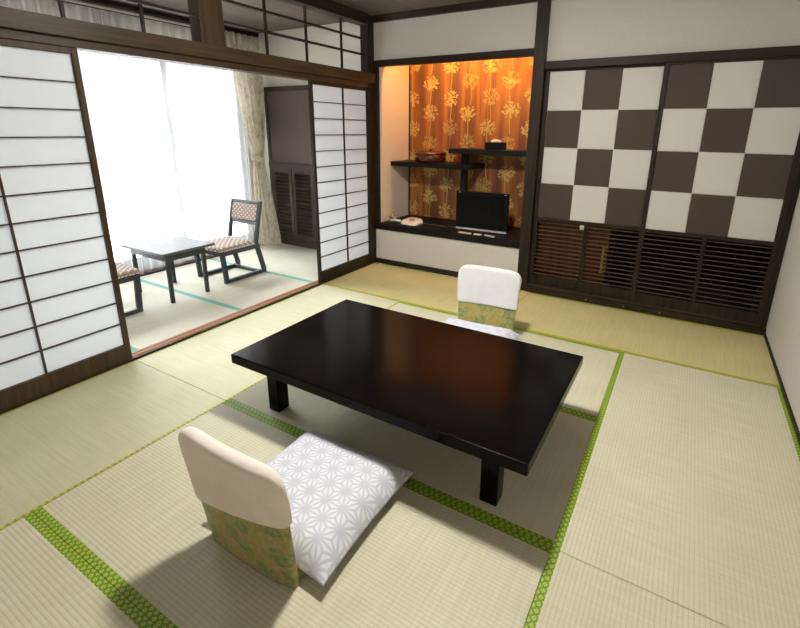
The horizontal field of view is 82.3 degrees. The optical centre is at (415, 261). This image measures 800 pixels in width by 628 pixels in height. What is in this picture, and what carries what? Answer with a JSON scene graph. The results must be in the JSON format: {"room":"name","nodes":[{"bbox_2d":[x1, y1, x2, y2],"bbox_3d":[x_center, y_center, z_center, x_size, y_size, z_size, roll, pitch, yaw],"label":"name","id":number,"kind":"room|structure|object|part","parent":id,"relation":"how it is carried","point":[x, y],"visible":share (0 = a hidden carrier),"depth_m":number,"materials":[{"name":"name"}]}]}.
{"room":"japanese inn room","nodes":[
{"label":"japanese inn room","id":0,"kind":"room"},
{"bbox_2d":[111,0,481,33],"bbox_3d":[-0.798,-1.826,2.284,5.700,0.060,4.850,10,19,29],"label":"ceiling","id":1,"kind":"structure","parent":0,"point":[232,13],"depth_m":4.36,"materials":[{"name":"grey paint"}]},
{"bbox_2d":[259,22,360,186],"bbox_3d":[-1.251,-1.407,5.549,1.870,2.650,0.100,10,19,29],"label":"wall","id":2,"kind":"structure","parent":0,"point":[278,46],"depth_m":5.15,"materials":[{"name":"paint"}]},
{"bbox_2d":[0,0,258,271],"bbox_3d":[-2.957,-1.066,4.309,0.242,2.650,4.050,10,19,29],"label":"wall window","id":3,"kind":"structure","parent":2,"relation":"in","point":[16,4],"depth_m":4.29,"materials":[{"name":"paint"}]},
{"bbox_2d":[7,0,194,273],"bbox_3d":[-3.127,-0.915,3.904,0.076,2.454,2.434,10,19,29],"label":"sheer curtain","id":4,"kind":"object","parent":3,"relation":"hanging from","point":[8,1],"visible":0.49,"depth_m":4.50,"materials":[{"name":"white fabric"}]},
{"bbox_3d":[-2.860,-2.213,3.924,0.044,0.030,3.750,10,19,29],"label":"curtain rail","id":5,"kind":"part","parent":3,"relation":"part of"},
{"bbox_2d":[116,61,253,268],"bbox_3d":[-3.003,-0.962,4.415,0.070,2.230,3.330,10,19,29],"label":"window","id":6,"kind":"structure","parent":3,"relation":"attached to","point":[145,261],"depth_m":5.15,"materials":[{"name":"silver metal"}]},
{"bbox_3d":[-2.932,-1.003,4.559,0.028,2.150,1.160,10,19,29],"label":"sash","id":7,"kind":"part","parent":6,"relation":"part of","materials":[{"name":"white glass"}]},
{"bbox_3d":[-2.402,-1.231,5.365,0.028,2.150,0.940,10,19,29],"label":"sash","id":8,"kind":"part","parent":6,"relation":"part of","materials":[{"name":"silver metal"}]},
{"bbox_2d":[168,24,253,255],"bbox_3d":[-2.280,-1.301,5.267,0.076,2.454,0.825,10,18,28],"label":"sheer curtain","id":9,"kind":"object","parent":3,"relation":"hanging from","point":[177,27],"visible":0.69,"depth_m":5.21,"materials":[{"name":"white fabric"}]},
{"bbox_2d":[225,30,281,245],"bbox_3d":[-1.905,-1.393,5.527,0.273,2.478,0.490,10,19,29],"label":"drape","id":10,"kind":"object","parent":3,"relation":"hanging from","point":[249,86],"visible":0.84,"depth_m":5.57,"materials":[{"name":"beige fabric"}]},
{"bbox_2d":[139,244,263,276],"bbox_3d":[-2.932,0.183,4.648,0.130,0.062,3.850,10,19,29],"label":"trim","id":11,"kind":"structure","parent":2,"relation":"attached to","point":[154,270],"depth_m":5.03,"materials":[{"name":"brown wood"}]},
{"bbox_2d":[264,85,316,249],"bbox_3d":[-1.538,-1.147,5.707,0.780,1.955,0.048,10,19,29],"label":"closet","id":12,"kind":"object","parent":2,"relation":"attached to","point":[287,115],"visible":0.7,"depth_m":5.69,"materials":[{"name":"brown wood"}]},
{"bbox_3d":[-1.695,-0.756,5.915,0.325,0.885,0.022,10,19,29],"label":"door","id":13,"kind":"part","parent":12,"relation":"part of","materials":[{"name":"brown wood"}]},
{"bbox_3d":[-1.529,-1.631,5.574,0.680,0.840,0.024,10,19,29],"label":"panel","id":14,"kind":"part","parent":12,"relation":"part of","materials":[{"name":"brown wood"}]},
{"bbox_3d":[-1.398,-0.704,5.748,0.345,0.885,0.022,10,19,29],"label":"door","id":15,"kind":"part","parent":12,"relation":"part of","materials":[{"name":"brown wood"}]},
{"bbox_2d":[379,65,408,221],"bbox_3d":[-0.260,-1.247,5.191,0.092,2.460,0.560,10,19,29],"label":"wall","id":16,"kind":"structure","parent":0,"point":[393,81],"depth_m":5.10,"materials":[{"name":"paint"}]},
{"bbox_2d":[0,263,370,414],"bbox_3d":[-1.444,0.473,3.701,0.022,0.062,3.660,10,19,29],"label":"trim","id":17,"kind":"structure","parent":16,"relation":"attached to","point":[318,284],"depth_m":3.18,"materials":[{"name":"brown wood"}]},
{"bbox_2d":[132,280,317,356],"bbox_3d":[-1.472,0.457,3.768,0.096,0.054,3.750,10,19,29],"label":"trim","id":18,"kind":"structure","parent":16,"relation":"attached to","point":[209,324],"depth_m":3.62,"materials":[{"name":"brown wood"}]},
{"bbox_2d":[0,38,132,410],"bbox_3d":[-2.099,-0.158,2.383,0.030,1.882,0.915,10,19,29],"label":"screen","id":19,"kind":"object","parent":18,"relation":"on","point":[63,321],"visible":0.99,"depth_m":2.52,"materials":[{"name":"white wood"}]},
{"bbox_2d":[308,80,369,282],"bbox_3d":[-0.711,-0.798,4.643,0.030,1.882,0.913,10,19,29],"label":"screen","id":20,"kind":"object","parent":18,"relation":"on","point":[337,112],"visible":0.78,"depth_m":4.56,"materials":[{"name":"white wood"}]},
{"bbox_2d":[279,0,368,25],"bbox_3d":[-1.444,-1.963,3.011,0.120,0.095,3.660,10,19,29],"label":"trim","id":21,"kind":"structure","parent":16,"relation":"attached to","point":[330,8],"depth_m":4.10,"materials":[{"name":"brown wood"}]},
{"bbox_2d":[360,15,375,263],"bbox_3d":[-0.499,-1.223,4.922,0.090,2.560,0.120,10,19,29],"label":"trim","id":22,"kind":"structure","parent":16,"relation":"attached to","point":[366,31],"depth_m":4.82,"materials":[{"name":"brown wood"}]},
{"bbox_2d":[408,65,409,214],"bbox_3d":[-0.074,-1.483,5.340,0.012,1.885,0.012,10,19,29],"label":"trim","id":23,"kind":"structure","parent":16,"relation":"attached to","point":[409,65],"depth_m":5.39,"materials":[{"name":"brown wood"}]},
{"bbox_2d":[409,57,533,227],"bbox_3d":[0.615,-1.353,4.979,1.588,1.920,0.030,10,19,29],"label":"wall","id":24,"kind":"structure","parent":0,"point":[468,104],"depth_m":4.95,"materials":[{"name":"fabric"}]},
{"bbox_2d":[391,148,526,190],"bbox_3d":[0.500,-0.805,4.947,1.586,0.811,0.393,10,19,29],"label":"shelf","id":25,"kind":"object","parent":24,"relation":"attached to","point":[464,165],"visible":0.77,"depth_m":4.79,"materials":[{"name":"black wood"}]},
{"bbox_2d":[414,149,446,162],"bbox_3d":[0.164,-1.173,5.048,0.356,0.139,0.356,10,19,29],"label":"bowl","id":26,"kind":"object","parent":25,"relation":"on","point":[428,156],"visible":0.99,"depth_m":4.91,"materials":[{"name":"brown wood"}]},
{"bbox_3d":[0.164,-1.204,5.039,0.356,0.038,0.356,10,19,29],"label":"lid","id":27,"kind":"part","parent":26,"relation":"part of","materials":[{"name":"red paint"}]},
{"bbox_3d":[0.520,-0.775,4.930,0.060,0.762,0.060,10,19,29],"label":"post","id":28,"kind":"part","parent":25,"relation":"part of","materials":[{"name":"black wood"}]},
{"bbox_2d":[485,139,506,149],"bbox_3d":[0.807,-1.183,4.614,0.190,0.104,0.110,10,19,29],"label":"tissue box","id":29,"kind":"object","parent":25,"relation":"on","point":[495,144],"visible":1,"depth_m":4.58,"materials":[{"name":"black plastic"}]},
{"bbox_2d":[534,220,539,273],"bbox_3d":[1.266,-0.754,4.462,0.014,2.050,0.565,10,19,29],"label":"wall","id":30,"kind":"structure","parent":0,"point":[538,220],"depth_m":4.50,"materials":[{"name":"brown wood"}]},
{"bbox_2d":[517,0,551,290],"bbox_3d":[1.059,-0.971,4.106,0.098,2.560,0.125,10,19,29],"label":"trim","id":31,"kind":"structure","parent":30,"relation":"attached to","point":[544,6],"depth_m":4.01,"materials":[{"name":"brown wood"}]},
{"bbox_2d":[380,263,758,334],"bbox_3d":[-0.685,0.699,3.262,5.700,0.108,5.400,10,19,29],"label":"floor","id":32,"kind":"structure","parent":0,"point":[380,263],"depth_m":4.07,"materials":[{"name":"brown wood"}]},
{"bbox_2d":[0,512,157,627],"bbox_3d":[-0.975,1.263,1.011,1.818,0.050,0.908,10,19,29],"label":"mat","id":33,"kind":"object","parent":32,"relation":"on","point":[45,583],"visible":1,"depth_m":1.52,"materials":[{"name":"beige wicker"}]},
{"bbox_2d":[0,360,225,530],"bbox_3d":[-1.919,0.952,2.051,0.908,0.050,1.818,10,19,29],"label":"mat","id":34,"kind":"object","parent":32,"relation":"on","point":[55,443],"visible":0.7,"depth_m":2.33,"materials":[{"name":"beige wicker"}]},
{"bbox_2d":[119,281,238,350],"bbox_3d":[-2.386,0.413,3.894,1.606,0.050,0.868,10,19,29],"label":"mat","id":35,"kind":"object","parent":32,"relation":"on","point":[159,320],"visible":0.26,"depth_m":3.78,"materials":[{"name":"beige wicker"}]},
{"bbox_2d":[115,262,142,316],"bbox_3d":[-2.579,0.074,3.614,0.446,0.753,0.562,10,19,29],"label":"chair","id":36,"kind":"object","parent":35,"relation":"on","point":[126,273],"visible":0.2,"depth_m":3.73,"materials":[{"name":"black wood"}]},
{"bbox_3d":[-2.559,0.139,3.670,0.440,0.048,0.420,10,19,29],"label":"seat frame","id":37,"kind":"part","parent":36,"relation":"part of","materials":[{"name":"wood"}]},
{"bbox_3d":[-2.284,0.238,3.764,0.036,0.291,0.060,10,19,29],"label":"leg","id":38,"kind":"part","parent":36,"relation":"part of","materials":[{"name":"wood"}]},
{"bbox_2d":[120,235,214,303],"bbox_3d":[-2.255,0.055,4.228,0.635,0.455,0.505,10,19,29],"label":"side table","id":39,"kind":"object","parent":35,"relation":"on","point":[167,249],"visible":0.91,"depth_m":4.09,"materials":[{"name":"wood"}]},
{"bbox_3d":[-2.556,0.075,4.187,0.032,0.432,0.030,10,19,29],"label":"leg","id":40,"kind":"part","parent":39,"relation":"part of","materials":[{"name":"wood"}]},
{"bbox_3d":[-2.113,0.152,3.937,0.033,0.432,0.030,10,19,29],"label":"leg","id":41,"kind":"part","parent":39,"relation":"part of","materials":[{"name":"wood"}]},
{"bbox_3d":[-2.383,-0.004,4.469,0.032,0.432,0.030,10,19,29],"label":"leg","id":42,"kind":"part","parent":39,"relation":"part of","materials":[{"name":"wood"}]},
{"bbox_3d":[-1.940,0.073,4.218,0.033,0.432,0.030,10,19,29],"label":"leg","id":43,"kind":"part","parent":39,"relation":"part of","materials":[{"name":"wood"}]},
{"bbox_2d":[140,259,310,309],"bbox_3d":[-1.943,0.209,4.615,1.606,0.050,0.868,10,19,29],"label":"mat","id":44,"kind":"object","parent":32,"relation":"on","point":[241,294],"visible":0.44,"depth_m":4.48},
{"bbox_2d":[194,198,266,283],"bbox_3d":[-1.917,-0.232,4.692,0.446,0.753,0.562,10,19,29],"label":"chair","id":45,"kind":"object","parent":44,"relation":"on","point":[241,210],"visible":0.89,"depth_m":4.72,"materials":[{"name":"wood"}]},
{"bbox_3d":[-2.215,-0.018,4.651,0.036,0.291,0.060,10,19,29],"label":"leg","id":46,"kind":"part","parent":45,"relation":"part of","materials":[{"name":"wood"}]},
{"bbox_3d":[-1.862,0.043,4.452,0.036,0.291,0.060,10,19,29],"label":"leg","id":47,"kind":"part","parent":45,"relation":"part of","materials":[{"name":"wood"}]},
{"bbox_3d":[-1.938,-0.147,4.680,0.440,0.048,0.420,10,19,29],"label":"seat frame","id":48,"kind":"part","parent":45,"relation":"part of","materials":[{"name":"wood"}]},
{"bbox_3d":[-1.985,-0.327,4.964,0.036,0.722,0.136,10,19,29],"label":"post","id":49,"kind":"part","parent":45,"relation":"part of","materials":[{"name":"wood"}]},
{"bbox_3d":[-1.795,-0.530,4.816,0.410,0.236,0.071,10,19,29],"label":"rail","id":50,"kind":"part","parent":45,"relation":"part of","materials":[{"name":"fabric"}]},
{"bbox_3d":[-1.632,-0.266,4.764,0.036,0.722,0.136,10,19,29],"label":"post","id":51,"kind":"part","parent":45,"relation":"part of","materials":[{"name":"wood"}]},
{"bbox_2d":[210,243,317,281],"bbox_3d":[-1.466,-0.011,5.391,1.606,0.050,1.003,10,19,29],"label":"mat","id":52,"kind":"object","parent":32,"relation":"on","point":[292,261],"visible":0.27,"depth_m":5.32,"materials":[{"name":"beige wicker"}]},
{"bbox_2d":[136,284,398,400],"bbox_3d":[-0.993,0.525,3.559,0.908,0.050,1.818,10,19,29],"label":"mat","id":53,"kind":"object","parent":32,"relation":"on","point":[203,361],"visible":0.58,"depth_m":3.27,"materials":[{"name":"beige wicker"}]},
{"bbox_2d":[33,401,550,627],"bbox_3d":[-0.512,1.050,1.764,1.818,0.050,0.908,10,19,29],"label":"mat","id":54,"kind":"object","parent":32,"relation":"on","point":[425,560],"visible":0.67,"depth_m":1.64,"materials":[{"name":"beige wicker"}]},
{"bbox_2d":[178,426,303,587],"bbox_3d":[-0.496,0.775,1.709,0.480,0.509,0.526,10,18,28],"label":"chair","id":55,"kind":"object","parent":54,"relation":"on","point":[245,501],"visible":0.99,"depth_m":1.48,"materials":[{"name":"beige fabric"}]},
{"bbox_3d":[-0.596,0.826,1.540,0.467,0.503,0.102,10,18,28],"label":"backrest","id":56,"kind":"part","parent":55,"relation":"part of","materials":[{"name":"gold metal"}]},
{"bbox_3d":[-0.471,0.990,1.820,0.410,0.036,0.418,10,18,28],"label":"seat","id":57,"kind":"part","parent":55,"relation":"part of","materials":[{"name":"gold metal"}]},
{"bbox_2d":[266,429,412,585],"bbox_3d":[-0.411,0.909,1.868,0.589,0.090,0.589,10,18,28],"label":"floor cushion","id":58,"kind":"object","parent":55,"relation":"on","point":[335,489],"visible":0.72,"depth_m":1.79,"materials":[{"name":"white fabric"}]},
{"bbox_2d":[228,378,595,548],"bbox_3d":[-0.049,0.836,2.518,1.818,0.050,0.908,10,19,29],"label":"mat","id":59,"kind":"object","parent":32,"relation":"on","point":[533,505],"visible":0.38,"depth_m":2.15,"materials":[{"name":"beige wicker"}]},
{"bbox_2d":[231,299,582,505],"bbox_3d":[-0.043,0.652,2.451,1.590,0.340,0.956,10,19,29],"label":"table","id":60,"kind":"object","parent":59,"relation":"on","point":[496,400],"visible":1,"depth_m":2.22,"materials":[{"name":"black paint"}]},
{"bbox_3d":[-0.748,0.664,2.479,0.076,0.287,0.076,10,19,29],"label":"leg","id":61,"kind":"part","parent":60,"relation":"part of","materials":[{"name":"black paint"}]},
{"bbox_3d":[0.316,0.850,1.877,0.076,0.287,0.076,10,19,29],"label":"leg","id":62,"kind":"part","parent":60,"relation":"part of","materials":[{"name":"black paint"}]},
{"bbox_2d":[324,263,528,314],"bbox_3d":[0.090,0.274,4.462,1.818,0.050,0.894,10,19,29],"label":"mat","id":63,"kind":"object","parent":32,"relation":"on","point":[439,292],"visible":0.5,"depth_m":4.50,"materials":[{"name":"beige wicker"}]},
{"bbox_2d":[375,215,520,277],"bbox_3d":[0.416,-0.164,5.046,1.682,0.475,0.620,10,19,29],"label":"platform","id":64,"kind":"object","parent":32,"relation":"on","point":[424,247],"visible":0.66,"depth_m":4.82,"materials":[{"name":"brown wood"}]},
{"bbox_2d":[389,209,397,218],"bbox_3d":[-0.246,-0.529,5.194,0.098,0.126,0.162,-2,16,-9],"label":"sprig","id":65,"kind":"object","parent":64,"relation":"on","point":[391,212],"visible":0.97,"depth_m":5.22,"materials":[{"name":"beige plant"}]},
{"bbox_2d":[389,217,422,225],"bbox_3d":[-0.094,-0.459,5.085,0.347,0.058,0.212,13,20,37],"label":"telephone","id":66,"kind":"object","parent":64,"relation":"on","point":[412,221],"visible":1,"depth_m":5.04,"materials":[{"name":"white plastic"}]},
{"bbox_3d":[0.280,-0.091,4.815,1.670,0.340,0.035,10,19,29],"label":"panel","id":67,"kind":"part","parent":64,"relation":"part of","materials":[{"name":"white paint"}]},
{"bbox_2d":[455,190,509,233],"bbox_3d":[0.670,-0.503,4.643,0.554,0.405,0.260,9,18,27],"label":"television","id":68,"kind":"object","parent":64,"relation":"on","point":[476,212],"visible":0.98,"depth_m":4.61,"materials":[{"name":"black plastic"}]},
{"bbox_2d":[389,302,619,419],"bbox_3d":[0.414,0.623,3.272,1.818,0.050,0.908,10,19,29],"label":"mat","id":69,"kind":"object","parent":32,"relation":"on","point":[586,395],"visible":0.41,"depth_m":3.06,"materials":[{"name":"beige wicker"}]},
{"bbox_2d":[458,265,521,330],"bbox_3d":[0.445,0.342,3.244,0.480,0.506,0.526,8,18,25],"label":"chair","id":70,"kind":"object","parent":69,"relation":"on","point":[486,295],"visible":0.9,"depth_m":3.39,"materials":[{"name":"white fabric"}]},
{"bbox_2d":[444,318,520,339],"bbox_3d":[0.373,0.535,3.188,0.589,0.090,0.589,8,18,25],"label":"floor cushion","id":71,"kind":"object","parent":70,"relation":"on","point":[503,332],"visible":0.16,"depth_m":3.27,"materials":[{"name":"white fabric"}]},
{"bbox_3d":[0.534,0.295,3.420,0.467,0.500,0.102,8,18,25],"label":"backrest","id":72,"kind":"part","parent":70,"relation":"part of","materials":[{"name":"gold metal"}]},
{"bbox_2d":[535,220,615,285],"bbox_3d":[1.541,-0.089,4.421,0.630,0.700,0.406,10,19,29],"label":"storage chest","id":73,"kind":"object","parent":32,"relation":"on","point":[541,224],"visible":0.37,"depth_m":4.24,"materials":[{"name":"brown wood"}]},
{"bbox_2d":[524,548,727,627],"bbox_3d":[0.431,1.361,0.724,0.908,0.050,1.818,10,19,29],"label":"mat","id":74,"kind":"object","parent":32,"relation":"on","point":[571,592],"visible":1,"depth_m":1.49,"materials":[{"name":"beige wicker"}]},
{"bbox_2d":[514,292,779,387],"bbox_3d":[1.649,0.551,3.565,1.818,0.050,0.862,10,19,29],"label":"mat","id":75,"kind":"object","parent":32,"relation":"on","point":[741,355],"visible":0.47,"depth_m":3.45,"materials":[{"name":"beige wicker"}]},
{"bbox_2d":[552,352,799,627],"bbox_3d":[1.357,0.934,2.231,0.908,0.050,1.818,10,19,29],"label":"mat","id":76,"kind":"object","parent":32,"relation":"on","point":[685,492],"visible":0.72,"depth_m":1.94,"materials":[{"name":"beige wicker"}]},
{"bbox_2d":[374,0,799,60],"bbox_3d":[1.162,-1.925,3.811,3.640,0.560,0.080,10,19,29],"label":"wall","id":77,"kind":"structure","parent":0,"point":[578,29],"depth_m":3.59,"materials":[{"name":"paint"}]},
{"bbox_2d":[373,67,380,221],"bbox_3d":[-0.416,-1.008,4.992,0.050,2.110,0.040,10,19,29],"label":"trim","id":78,"kind":"structure","parent":77,"relation":"attached to","point":[375,69],"depth_m":4.90,"materials":[{"name":"brown wood"}]},
{"bbox_2d":[372,48,533,66],"bbox_3d":[0.297,-1.906,4.298,1.682,0.061,0.062,10,19,29],"label":"trim","id":79,"kind":"structure","parent":77,"relation":"attached to","point":[529,52],"depth_m":4.22,"materials":[{"name":"brown wood"}]},
{"bbox_2d":[371,0,537,22],"bbox_3d":[1.139,-2.154,3.700,3.640,0.060,0.060,10,19,29],"label":"trim","id":80,"kind":"structure","parent":77,"relation":"attached to","point":[484,4],"depth_m":4.15,"materials":[{"name":"brown wood"}]},
{"bbox_2d":[545,45,799,69],"bbox_3d":[1.905,-1.519,3.421,1.860,0.061,0.082,10,19,29],"label":"trim","id":81,"kind":"structure","parent":77,"relation":"attached to","point":[782,50],"depth_m":3.37,"materials":[{"name":"brown wood"}]},
{"bbox_2d":[609,229,764,310],"bbox_3d":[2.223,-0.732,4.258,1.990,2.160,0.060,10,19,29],"label":"louver slats","id":82,"kind":"structure","parent":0,"point":[617,232],"depth_m":4.25,"materials":[{"name":"brown wood"}]},
{"bbox_2d":[526,285,765,334],"bbox_3d":[1.885,0.382,3.972,1.860,0.052,0.140,10,19,29],"label":"trim","id":83,"kind":"structure","parent":82,"relation":"attached to","point":[588,299],"depth_m":3.85,"materials":[{"name":"brown wood"}]},
{"bbox_2d":[527,283,759,326],"bbox_3d":[1.886,0.349,3.963,1.860,0.016,0.060,10,19,29],"label":"trim rail","id":84,"kind":"object","parent":83,"relation":"on","point":[529,284],"visible":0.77,"depth_m":3.98,"materials":[{"name":"brown wood"}]},
{"bbox_2d":[529,63,664,299],"bbox_3d":[1.503,-0.647,3.930,0.930,1.912,0.044,10,19,29],"label":"closet door","id":85,"kind":"structure","parent":84,"relation":"on","point":[599,123],"depth_m":3.87,"materials":[{"name":"brown wood"}]},
{"bbox_3d":[1.511,-0.950,3.852,0.862,1.246,0.011,10,19,29],"label":"checker panel","id":86,"kind":"part","parent":85,"relation":"part of","materials":[{"name":"white paper"}]},
{"bbox_2d":[629,55,799,324],"bbox_3d":[2.259,-0.507,3.474,0.922,1.912,0.028,10,19,29],"label":"closet door","id":87,"kind":"structure","parent":84,"relation":"on","point":[725,156],"depth_m":3.40,"materials":[{"name":"brown wood"}]},
{"bbox_3d":[2.264,-0.808,3.389,0.854,1.246,0.011,10,19,29],"label":"checker panel","id":88,"kind":"part","parent":87,"relation":"part of","materials":[{"name":"white paper"}]},
{"bbox_2d":[750,190,799,431],"bbox_3d":[1.751,-0.203,1.571,0.130,2.610,5.300,10,19,29],"label":"wall","id":89,"kind":"structure","parent":0,"point":[783,324],"depth_m":2.99,"materials":[{"name":"paint"}]},
{"bbox_2d":[760,160,799,327],"bbox_3d":[2.686,-0.411,3.274,0.036,1.980,0.110,10,19,29],"label":"trim","id":90,"kind":"structure","parent":89,"relation":"attached to","point":[796,187],"depth_m":3.32,"materials":[{"name":"brown wood"}]},
{"bbox_2d":[763,333,799,445],"bbox_3d":[1.501,1.079,1.607,0.012,0.022,4.505,10,19,29],"label":"baseboard","id":91,"kind":"structure","parent":89,"relation":"attached to","point":[788,405],"depth_m":2.69,"materials":[{"name":"brown wood"}]},
{"label":"outside","id":92,"kind":"structure","parent":0,"visible":0},
{"bbox_2d":[107,212,139,261],"bbox_3d":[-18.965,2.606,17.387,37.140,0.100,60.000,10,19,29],"label":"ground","id":93,"kind":"structure","parent":92,"point":[132,227],"depth_m":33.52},
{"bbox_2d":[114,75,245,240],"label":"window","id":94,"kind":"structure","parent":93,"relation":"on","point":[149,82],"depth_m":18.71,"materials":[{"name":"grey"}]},
{"bbox_3d":[-2.600,-0.233,1.519,0.100,2.610,0.800,10,19,29],"label":"wall","id":95,"kind":"structure","parent":0,"visible":0},
{"bbox_2d":[0,6,374,86],"bbox_3d":[-1.419,-1.457,3.193,0.118,0.092,3.750,10,19,29],"label":"trim","id":96,"kind":"structure","parent":95,"relation":"attached to","point":[10,18],"depth_m":2.79,"materials":[{"name":"brown wood"}]},
{"bbox_2d":[58,0,194,31],"bbox_3d":[-1.931,-1.485,2.307,0.024,0.445,1.775,10,19,29],"label":"lattice","id":97,"kind":"object","parent":96,"relation":"on","point":[140,3],"visible":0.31,"depth_m":2.78,"materials":[{"name":"brown wood"}]},
{"bbox_2d":[222,0,364,67],"bbox_3d":[-0.951,-1.937,3.902,0.024,0.445,1.695,10,19,29],"label":"lattice","id":98,"kind":"object","parent":96,"relation":"on","point":[263,9],"visible":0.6,"depth_m":3.81,"materials":[{"name":"brown wood"}]},
{"bbox_2d":[187,0,225,46],"bbox_3d":[-1.431,-1.731,3.117,0.108,0.480,0.190,10,19,29],"label":"trim","id":99,"kind":"structure","parent":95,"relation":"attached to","point":[207,26],"depth_m":3.10,"materials":[{"name":"brown wood"}]}
]}

